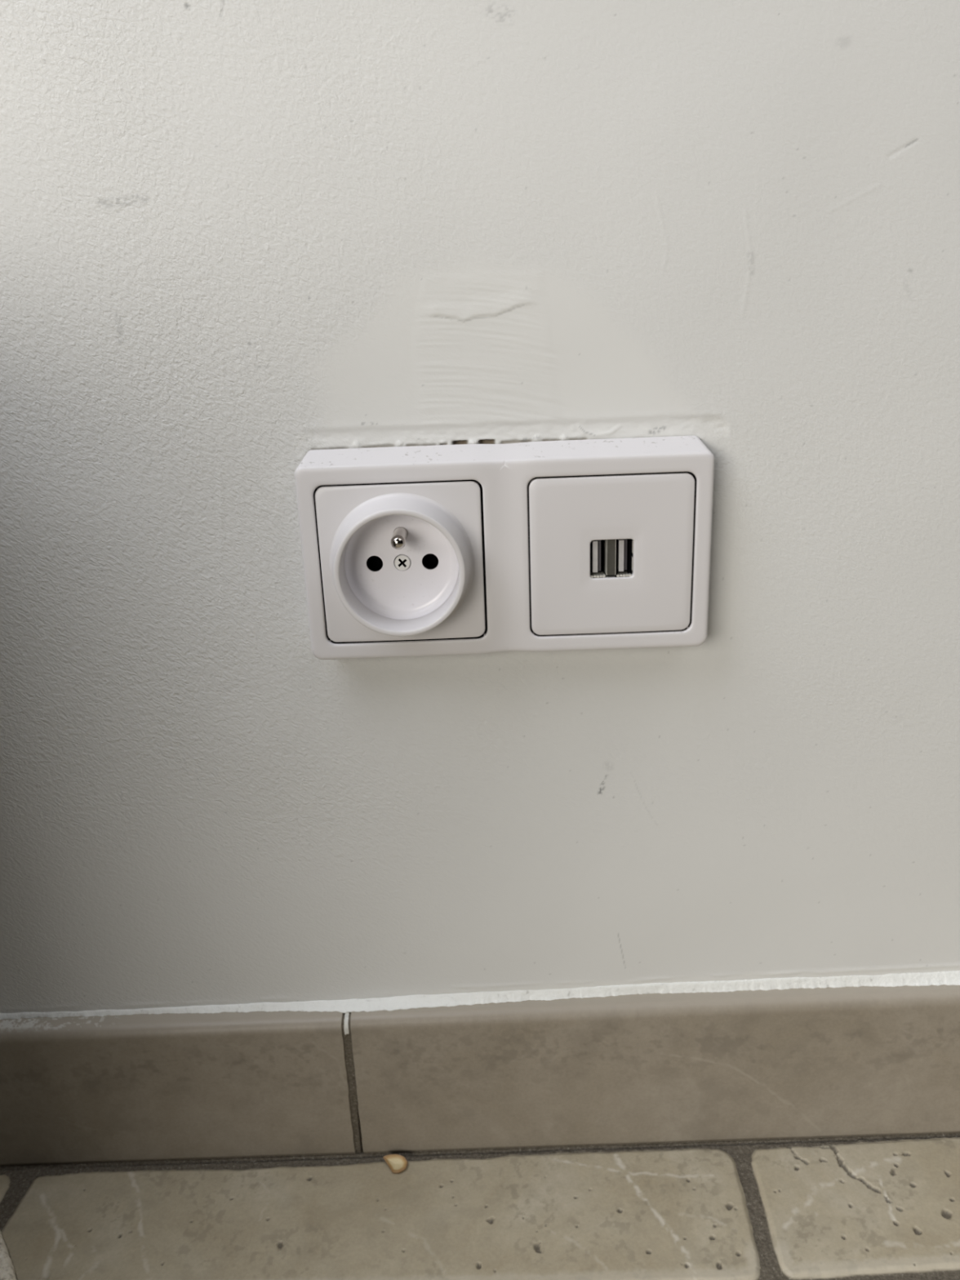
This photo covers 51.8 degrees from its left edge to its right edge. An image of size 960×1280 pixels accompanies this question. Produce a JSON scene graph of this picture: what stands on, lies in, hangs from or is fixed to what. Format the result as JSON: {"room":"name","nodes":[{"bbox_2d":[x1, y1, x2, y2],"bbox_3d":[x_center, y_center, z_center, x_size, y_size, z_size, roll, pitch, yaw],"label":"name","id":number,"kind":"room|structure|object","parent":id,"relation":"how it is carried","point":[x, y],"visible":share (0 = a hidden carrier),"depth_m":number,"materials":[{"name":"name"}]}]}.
{"room":"room interior","nodes":[
{"label":"room interior","id":0,"kind":"room"},
{"bbox_2d":[0,0,959,1013],"bbox_3d":[-0.010,-0.533,0.174,1.800,1.620,0.005,-2,19,0],"label":"wall","id":1,"kind":"structure","parent":0,"point":[240,240],"depth_m":0.34,"materials":[{"name":"white paint"}]},
{"bbox_2d":[0,984,959,1166],"bbox_3d":[0.017,0.179,0.415,1.800,0.077,0.012,-2,19,0],"label":"baseboard","id":2,"kind":"structure","parent":1,"relation":"attached to","point":[648,1068],"depth_m":0.41,"materials":[{"name":"beige tile"}]},
{"bbox_2d":[0,970,959,1019],"bbox_3d":[0.016,0.146,0.406,0.600,0.007,0.006,-2,19,0],"label":"trim","id":3,"kind":"structure","parent":1,"relation":"attached to","point":[950,977],"depth_m":0.41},
{"bbox_2d":[294,435,714,659],"bbox_3d":[0.009,-0.029,0.334,0.138,0.072,0.024,-2,19,0],"label":"wall outlet","id":4,"kind":"object","parent":1,"relation":"attached to","point":[513,561],"visible":1,"depth_m":0.33,"materials":[{"name":"white plastic"}]},
{"bbox_2d":[315,480,484,642],"bbox_3d":[-0.026,-0.025,0.334,0.055,0.054,0.022,-2,19,0],"label":"socket","id":5,"kind":"object","parent":4,"relation":"attached to","point":[361,594],"depth_m":0.33,"materials":[{"name":"white plastic"}]},
{"bbox_2d":[0,1133,959,1279],"bbox_3d":[0.025,0.456,-0.263,1.800,0.003,1.530,-2,19,0],"label":"floor","id":6,"kind":"structure","parent":0,"point":[886,1207],"depth_m":0.39,"materials":[{"name":"tile"}]},
{"bbox_2d":[0,1230,17,1279],"bbox_3d":[-0.241,0.258,0.324,0.161,0.006,0.156,-2,19,0],"label":"rug","id":7,"kind":"object","parent":6,"relation":"on","point":[7,1270],"visible":1,"depth_m":0.38,"materials":[{"name":"beige fabric"}]},
{"bbox_2d":[382,1154,408,1173],"bbox_3d":[-0.035,0.220,0.416,0.008,0.004,0.010,-15,23,-33],"label":"husk","id":8,"kind":"object","parent":6,"relation":"on","point":[397,1163],"visible":1,"depth_m":0.42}
]}

